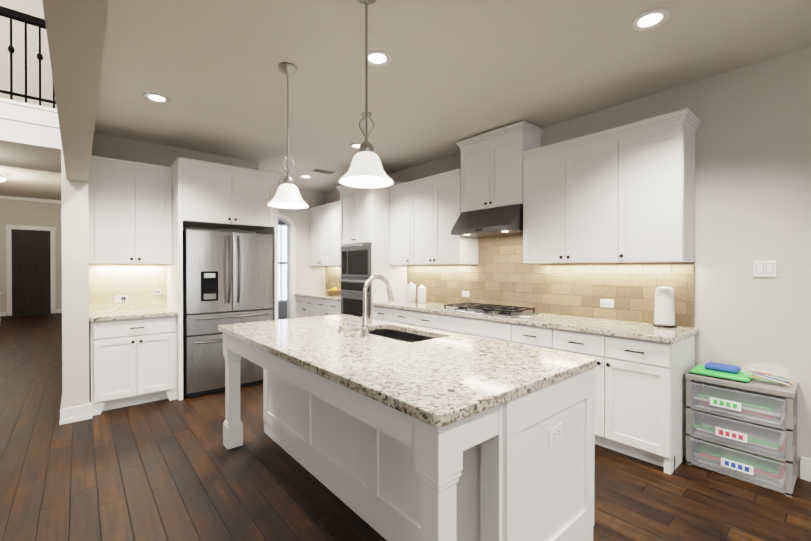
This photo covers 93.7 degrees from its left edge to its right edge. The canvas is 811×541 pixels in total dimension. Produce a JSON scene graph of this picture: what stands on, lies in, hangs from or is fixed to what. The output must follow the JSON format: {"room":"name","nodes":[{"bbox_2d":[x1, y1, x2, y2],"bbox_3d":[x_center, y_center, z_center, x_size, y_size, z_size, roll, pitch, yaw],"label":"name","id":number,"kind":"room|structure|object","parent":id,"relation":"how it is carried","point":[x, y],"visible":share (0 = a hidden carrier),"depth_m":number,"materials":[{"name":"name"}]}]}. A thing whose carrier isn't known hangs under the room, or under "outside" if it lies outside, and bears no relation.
{"room":"kitchen","nodes":[
{"label":"kitchen","id":0,"kind":"room"},
{"bbox_2d":[0,0,56,108],"bbox_3d":[-8.490,-3.244,2.931,8.805,2.800,0.150,0,0,-41],"label":"wall","id":1,"kind":"structure","parent":0,"point":[32,7],"depth_m":5.44,"materials":[{"name":"grey paint"}]},
{"bbox_2d":[0,166,60,200],"bbox_3d":[-8.571,-2.175,8.208,2.055,0.100,8.250,0,0,-41],"label":"ceiling","id":2,"kind":"structure","parent":0,"point":[27,183],"depth_m":9.31,"materials":[{"name":"grey paint"}]},
{"bbox_2d":[0,176,7,181],"bbox_3d":[-8.961,-2.025,8.237,0.490,0.199,0.490,0,0,-41],"label":"flush ceiling light","id":3,"kind":"object","parent":2,"relation":"attached to","point":[2,178],"visible":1,"depth_m":8.28,"materials":[{"name":"white metal"}]},
{"bbox_2d":[0,141,60,172],"bbox_3d":[-7.920,-1.640,2.277,8.805,0.400,1.600,0,0,-41],"label":"bridge","id":4,"kind":"object","parent":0,"point":[23,156],"depth_m":4.90,"materials":[{"name":"grey paint"}]},
{"bbox_2d":[0,98,60,149],"bbox_3d":[-7.372,-1.642,1.639,8.805,0.450,0.079,0,0,-41],"label":"trim","id":5,"kind":"structure","parent":4,"relation":"attached to","point":[28,124],"depth_m":4.30,"materials":[{"name":"white wood"}]},
{"bbox_2d":[0,6,55,107],"bbox_3d":[-7.376,-2.368,1.632,8.795,0.998,0.080,0,0,-41],"label":"balcony railing","id":6,"kind":"object","parent":5,"relation":"on","point":[24,18],"visible":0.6,"depth_m":4.28,"materials":[{"name":"black metal"}]},
{"bbox_2d":[0,199,61,315],"bbox_3d":[-11.211,-0.418,11.290,2.055,3.450,0.150,0,0,-41],"label":"wall","id":7,"kind":"structure","parent":0,"point":[25,213],"depth_m":11.25,"materials":[{"name":"grey paint"}]},
{"bbox_2d":[0,195,60,203],"bbox_3d":[-11.005,-2.098,11.318,1.694,0.089,0.059,0,0,-41],"label":"crown molding","id":8,"kind":"structure","parent":7,"relation":"attached to","point":[30,199],"depth_m":11.22,"materials":[{"name":"white wood"}]},
{"bbox_2d":[6,225,55,315],"bbox_3d":[-11.090,-0.008,11.278,1.060,2.630,0.027,0,0,-41],"label":"door frame","id":9,"kind":"structure","parent":7,"relation":"attached to","point":[9,271],"depth_m":11.05,"materials":[{"name":"white wood"}]},
{"bbox_2d":[12,229,50,314],"bbox_3d":[-11.059,0.052,11.243,0.820,2.490,0.133,0,0,-41],"label":"front door","id":10,"kind":"structure","parent":7,"relation":"in","point":[31,271],"depth_m":11.26,"materials":[{"name":"brown wood"}]},
{"bbox_2d":[61,142,88,408],"bbox_3d":[-6.686,-1.672,7.735,0.183,6.000,11.430,0,0,-41],"label":"wall column","id":11,"kind":"structure","parent":0,"point":[75,290],"depth_m":3.41,"materials":[{"name":"grey paint"}]},
{"bbox_2d":[42,0,108,181],"bbox_3d":[0.840,-2.701,-1.000,0.148,3.840,11.619,0,0,-41],"label":"header beam","id":12,"kind":"structure","parent":0,"point":[75,30],"depth_m":1.50,"materials":[{"name":"grey paint"}]},
{"bbox_2d":[89,133,246,397],"bbox_3d":[-2.756,-0.054,4.555,1.620,2.800,0.150,0,0,-41],"label":"wall","id":13,"kind":"structure","parent":0,"point":[109,146],"depth_m":4.32,"materials":[{"name":"grey paint"}]},
{"bbox_2d":[89,264,166,311],"bbox_3d":[-3.046,0.178,4.200,0.707,0.498,0.010,0,0,-41],"label":"backsplash","id":14,"kind":"structure","parent":13,"relation":"attached to","point":[137,284],"depth_m":4.18,"materials":[{"name":"tile"}]},
{"bbox_2d":[95,295,127,312],"bbox_3d":[-3.100,0.350,4.007,0.303,0.153,0.213,0,0,-41],"label":"outlet","id":15,"kind":"object","parent":14,"relation":"attached to","point":[122,298],"visible":0.98,"depth_m":4.13,"materials":[{"name":"white plastic"}]},
{"bbox_2d":[153,289,160,294],"bbox_3d":[-2.843,0.247,4.355,0.080,0.060,0.019,0,0,-41],"label":"outlet","id":16,"kind":"object","parent":14,"relation":"attached to","point":[157,292],"visible":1,"depth_m":4.35,"materials":[{"name":"white plastic"}]},
{"bbox_2d":[88,155,171,263],"bbox_3d":[-2.929,-0.598,4.059,0.707,1.055,0.368,0,0,-41],"label":"upper cabinet","id":17,"kind":"object","parent":13,"relation":"attached to","point":[130,210],"visible":0.98,"depth_m":3.93,"materials":[{"name":"white wood"}]},
{"bbox_2d":[247,160,258,233],"bbox_3d":[-3.296,-0.065,6.544,0.150,2.800,3.870,0,0,-41],"label":"wall","id":18,"kind":"structure","parent":0,"point":[250,164],"depth_m":5.07,"materials":[{"name":"grey paint"}]},
{"bbox_2d":[278,219,286,319],"bbox_3d":[-3.204,-0.080,9.076,3.290,2.800,0.150,0,0,-41],"label":"wall","id":19,"kind":"structure","parent":0,"point":[282,310],"depth_m":9.17,"materials":[{"name":"grey paint"}]},
{"bbox_2d":[278,223,286,302],"bbox_3d":[-3.241,-0.180,9.004,3.140,1.920,0.090,0,0,-41],"label":"sunroom window","id":20,"kind":"structure","parent":19,"relation":"in","point":[282,262],"depth_m":9.26,"materials":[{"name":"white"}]},
{"bbox_2d":[278,190,325,292],"bbox_3d":[-2.227,-0.067,6.751,1.740,2.800,0.150,0,0,-41],"label":"wall","id":21,"kind":"structure","parent":0,"point":[309,278],"depth_m":6.98,"materials":[{"name":"grey paint"}]},
{"bbox_2d":[278,213,294,318],"bbox_3d":[-2.346,0.162,6.638,0.820,2.345,0.168,0,0,-41],"label":"door frame","id":22,"kind":"structure","parent":21,"relation":"attached to","point":[290,271],"depth_m":6.82,"materials":[{"name":"white wood"}]},
{"bbox_2d":[0,313,810,540],"bbox_3d":[-4.593,1.394,3.176,15.000,0.080,25.000,0,0,-41],"label":"floor","id":23,"kind":"structure","parent":0,"point":[167,470],"depth_m":2.40,"materials":[{"name":"brown wood"}]},
{"bbox_2d":[89,316,176,415],"bbox_3d":[-2.833,0.910,3.962,0.698,0.879,0.654,0,0,-41],"label":"base cabinet","id":24,"kind":"object","parent":23,"relation":"on","point":[132,362],"visible":1,"depth_m":3.73,"materials":[{"name":"white wood"}]},
{"bbox_2d":[89,307,177,321],"bbox_3d":[-2.839,0.449,3.961,0.707,0.039,0.645,0,0,-41],"label":"countertop","id":25,"kind":"structure","parent":24,"relation":"on","point":[94,316],"depth_m":3.81,"materials":[{"name":"stone"}]},
{"bbox_2d":[167,157,282,400],"bbox_3d":[-2.133,0.089,4.525,1.100,2.515,0.705,0,0,-41],"label":"cabinet","id":26,"kind":"object","parent":23,"relation":"on","point":[205,194],"visible":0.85,"depth_m":4.19,"materials":[{"name":"white wood"}]},
{"bbox_2d":[183,230,272,397],"bbox_3d":[-2.122,0.459,4.479,0.911,1.775,0.733,0,0,-41],"label":"refrigerator","id":27,"kind":"object","parent":23,"relation":"on","point":[227,277],"visible":0.79,"depth_m":4.15,"materials":[{"name":"silver metal"}]},
{"bbox_2d":[336,180,406,318],"bbox_3d":[-0.491,0.048,5.534,0.691,2.585,0.886,0,0,-41],"label":"tall cabinet","id":28,"kind":"object","parent":23,"relation":"on","point":[365,232],"visible":0.62,"depth_m":5.24,"materials":[{"name":"white painted wood"},{"name":"stainless steel"},{"name":"black glass"}]},
{"bbox_2d":[223,333,594,540],"bbox_3d":[-0.246,0.915,2.426,1.090,0.888,2.380,0,0,-41],"label":"kitchen island","id":29,"kind":"object","parent":23,"relation":"on","point":[521,468],"visible":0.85,"depth_m":1.69,"materials":[{"name":"white wood"}]},
{"bbox_2d":[218,314,596,426],"bbox_3d":[-0.254,0.449,2.417,1.130,0.040,2.400,0,0,-41],"label":"island countertop","id":30,"kind":"structure","parent":29,"relation":"on","point":[443,378],"depth_m":1.79,"materials":[{"name":"stone"}]},
{"bbox_2d":[338,320,348,331],"bbox_3d":[-0.433,0.387,2.658,0.082,0.078,0.040,0,0,-41],"label":"soap dispenser","id":31,"kind":"object","parent":30,"relation":"on","point":[340,326],"visible":1,"depth_m":2.63,"materials":[{"name":"silver metal"}]},
{"bbox_2d":[360,275,393,336],"bbox_3d":[-0.172,0.228,2.526,0.270,0.398,0.103,0,0,-41],"label":"island faucet","id":32,"kind":"object","parent":30,"relation":"on","point":[366,326],"visible":1,"depth_m":2.46,"materials":[{"name":"silver metal"}]},
{"bbox_2d":[369,329,435,341],"bbox_3d":[-0.061,0.573,2.650,0.389,0.208,0.724,0,0,-41],"label":"sink","id":33,"kind":"object","parent":30,"relation":"in","point":[399,335],"visible":0.02,"depth_m":2.92,"materials":[{"name":"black metal"}]},
{"bbox_2d":[295,296,694,474],"bbox_3d":[0.103,0.905,4.876,0.654,0.879,5.731,0,0,-41],"label":"base cabinet","id":34,"kind":"object","parent":23,"relation":"on","point":[640,399],"visible":0.5,"depth_m":2.76,"materials":[{"name":"white painted wood"},{"name":"black metal"}]},
{"bbox_2d":[294,292,698,343],"bbox_3d":[0.114,0.444,4.867,0.645,0.039,5.756,0,0,-41],"label":"countertop","id":35,"kind":"structure","parent":34,"relation":"on","point":[634,330],"depth_m":3.17,"materials":[{"name":"stone"}]},
{"bbox_2d":[326,287,340,294],"bbox_3d":[-1.194,0.349,6.422,0.305,0.131,0.310,0,0,-41],"label":"fruit basket","id":36,"kind":"object","parent":35,"relation":"on","point":[334,291],"visible":0.96,"depth_m":6.32,"materials":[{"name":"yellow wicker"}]},
{"bbox_2d":[407,282,415,301],"bbox_3d":[0.078,0.289,5.141,0.126,0.266,0.126,0,0,-41],"label":"canister","id":37,"kind":"object","parent":35,"relation":"on","point":[411,291],"visible":1,"depth_m":5.09,"materials":[{"name":"white ceramic"}]},
{"bbox_2d":[418,285,425,302],"bbox_3d":[0.215,0.305,4.982,0.114,0.236,0.114,0,0,-41],"label":"canister","id":38,"kind":"object","parent":35,"relation":"on","point":[421,294],"visible":1,"depth_m":4.94,"materials":[{"name":"white ceramic"}]},
{"bbox_2d":[441,302,539,317],"bbox_3d":[0.864,0.400,3.958,0.511,0.058,0.880,0,0,-41],"label":"cooktop","id":39,"kind":"object","parent":35,"relation":"in","point":[493,310],"visible":1,"depth_m":3.82,"materials":[{"name":"silver metal"}]},
{"bbox_2d":[653,286,676,327],"bbox_3d":[2.012,0.279,2.953,0.154,0.311,0.156,0,0,-41],"label":"paper towel holder","id":40,"kind":"object","parent":35,"relation":"on","point":[664,314],"visible":1,"depth_m":2.90,"materials":[{"name":"white paper"}]},
{"bbox_2d":[685,373,798,497],"bbox_3d":[2.263,1.043,2.576,0.364,0.630,0.537,0,0,-41],"label":"drawer organizer","id":41,"kind":"object","parent":23,"relation":"on","point":[746,431],"visible":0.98,"depth_m":2.48,"materials":[{"name":"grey plastic"}]},
{"bbox_2d":[688,362,792,385],"bbox_3d":[2.260,0.659,2.570,0.270,0.136,0.516,0,0,-41],"label":"organizer","id":42,"kind":"object","parent":41,"relation":"on","point":[723,371],"visible":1,"depth_m":2.54,"materials":[{"name":"green plastic"},{"name":"blue plastic"},{"name":"clear plastic"}]},
{"bbox_2d":[94,0,810,192],"bbox_3d":[1.590,-1.483,1.057,3.662,0.100,13.750,0,0,-41],"label":"ceiling","id":43,"kind":"structure","parent":0,"point":[447,78],"depth_m":2.67,"materials":[{"name":"grey paint"}]},
{"bbox_2d":[143,93,170,103],"bbox_3d":[-2.081,-1.440,3.182,0.196,0.010,0.196,0,0,-41],"label":"recessed light","id":44,"kind":"object","parent":43,"relation":"in","point":[157,98],"visible":1,"depth_m":3.18,"materials":[{"name":"white plastic"}]},
{"bbox_2d":[267,62,308,208],"bbox_3d":[-0.834,-0.950,2.701,0.284,0.983,0.284,0,0,-41],"label":"pendant light","id":45,"kind":"object","parent":43,"relation":"hanging from","point":[287,196],"visible":1,"depth_m":2.67,"materials":[{"name":"white glass"}]},
{"bbox_2d":[299,175,311,177],"bbox_3d":[-1.549,-1.456,5.908,0.196,0.010,0.196,0,0,-41],"label":"recessed light","id":46,"kind":"object","parent":43,"relation":"in","point":[304,176],"visible":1,"depth_m":5.90,"materials":[{"name":"white"}]},
{"bbox_2d":[310,168,335,174],"bbox_3d":[-1.205,-1.454,5.584,0.340,0.012,0.180,0,0,-41],"label":"ceiling vent","id":47,"kind":"object","parent":43,"relation":"in","point":[322,171],"visible":0.96,"depth_m":5.56,"materials":[{"name":"white metal"}]},
{"bbox_2d":[350,143,360,148],"bbox_3d":[-0.555,-1.448,4.429,0.196,0.010,0.196,0,0,-41],"label":"recessed light","id":48,"kind":"object","parent":43,"relation":"in","point":[355,145],"visible":0.62,"depth_m":4.41,"materials":[{"name":"white plastic"}]},
{"bbox_2d":[339,0,393,187],"bbox_3d":[-0.202,-0.946,1.966,0.284,0.983,0.284,0,0,-41],"label":"pendant light","id":49,"kind":"object","parent":43,"relation":"hanging from","point":[365,170],"visible":1,"depth_m":1.96,"materials":[{"name":"white glass"}]},
{"bbox_2d":[363,50,391,66],"bbox_3d":[-0.191,-1.437,2.579,0.196,0.010,0.196,0,0,-41],"label":"recessed light","id":50,"kind":"object","parent":43,"relation":"in","point":[378,58],"visible":0.94,"depth_m":2.58,"materials":[{"name":"white plastic"}]},
{"bbox_2d":[630,8,670,30],"bbox_3d":[1.403,-1.435,2.182,0.196,0.010,0.196,0,0,-41],"label":"recessed light","id":51,"kind":"object","parent":43,"relation":"in","point":[650,19],"visible":1,"depth_m":2.18,"materials":[{"name":"white plastic"}]},
{"bbox_2d":[326,47,810,476],"bbox_3d":[2.922,-0.040,2.210,0.150,2.800,13.750,0,0,-41],"label":"wall","id":52,"kind":"structure","parent":0,"point":[753,167],"depth_m":2.68,"materials":[{"name":"grey paint"}]},
{"bbox_2d":[310,208,327,265],"bbox_3d":[-1.367,-0.588,6.825,0.330,1.003,0.847,0,0,-41],"label":"upper cabinet","id":53,"kind":"object","parent":52,"relation":"attached to","point":[325,247],"depth_m":6.76,"materials":[{"name":"white wood"}]},
{"bbox_2d":[328,204,340,265],"bbox_3d":[-0.894,-0.585,6.275,0.330,1.003,0.847,0,0,-41],"label":"upper cabinet","id":54,"kind":"object","parent":52,"relation":"attached to","point":[334,247],"depth_m":6.38,"materials":[{"name":"white wood"}]},
{"bbox_2d":[388,185,403,264],"bbox_3d":[0.067,-0.584,5.157,0.330,1.012,0.486,0,0,-41],"label":"upper cabinet","id":55,"kind":"object","parent":52,"relation":"attached to","point":[396,195],"depth_m":5.12,"materials":[{"name":"white wood"}]},
{"bbox_2d":[0,309,810,481],"bbox_3d":[-2.183,1.279,3.862,5.448,0.142,22.899,0,0,-41],"label":"baseboard","id":56,"kind":"structure","parent":52,"relation":"attached to","point":[75,414],"depth_m":3.38,"materials":[{"name":"white wood"}]},
{"bbox_2d":[404,173,477,264],"bbox_3d":[0.443,-0.581,4.720,0.330,1.012,0.910,0,0,-41],"label":"upper cabinet","id":57,"kind":"object","parent":52,"relation":"attached to","point":[425,212],"depth_m":4.56,"materials":[{"name":"white wood"}]},
{"bbox_2d":[456,120,543,211],"bbox_3d":[0.984,-1.041,4.059,0.368,0.780,0.862,0,0,-41],"label":"upper cabinet","id":58,"kind":"object","parent":52,"relation":"attached to","point":[491,169],"visible":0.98,"depth_m":3.90,"materials":[{"name":"white wood"}]},
{"bbox_2d":[451,204,522,236],"bbox_3d":[0.928,-0.515,4.014,0.490,0.263,0.760,0,0,-41],"label":"range hood","id":59,"kind":"object","parent":58,"relation":"attached to","point":[503,220],"visible":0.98,"depth_m":3.85,"materials":[{"name":"silver metal"}]},
{"bbox_2d":[326,234,694,326],"bbox_3d":[0.346,-0.117,5.081,0.010,1.078,5.728,0,0,-41],"label":"backsplash","id":60,"kind":"structure","parent":52,"relation":"attached to","point":[500,273],"depth_m":3.77,"materials":[{"name":"tile"}]},
{"bbox_2d":[462,291,468,296],"bbox_3d":[0.731,0.286,4.621,0.008,0.072,0.116,0,0,-41],"label":"outlet","id":61,"kind":"object","parent":60,"relation":"attached to","point":[465,293],"visible":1,"depth_m":4.62,"materials":[{"name":"white plastic"}]},
{"bbox_2d":[600,299,613,307],"bbox_3d":[1.794,0.293,3.385,0.008,0.072,0.116,0,0,-41],"label":"outlet","id":62,"kind":"object","parent":60,"relation":"attached to","point":[607,303],"visible":1,"depth_m":3.38,"materials":[{"name":"white plastic"}]},
{"bbox_2d":[522,136,608,263],"bbox_3d":[1.555,-0.574,3.426,0.330,1.012,0.914,0,0,-41],"label":"upper cabinet","id":63,"kind":"object","parent":52,"relation":"attached to","point":[566,190],"depth_m":3.33,"materials":[{"name":"white wood"}]},
{"bbox_2d":[605,116,696,262],"bbox_3d":[1.932,-0.571,2.987,0.330,1.012,0.488,0,0,-41],"label":"upper cabinet","id":64,"kind":"object","parent":52,"relation":"attached to","point":[623,194],"depth_m":2.85,"materials":[{"name":"white wood"}]},
{"bbox_2d":[753,260,776,276],"bbox_3d":[2.469,-0.012,2.612,0.010,0.116,0.116,0,0,-41],"label":"switch plate","id":65,"kind":"object","parent":52,"relation":"attached to","point":[764,268],"visible":1,"depth_m":2.61,"materials":[{"name":"white plastic"}]}
]}

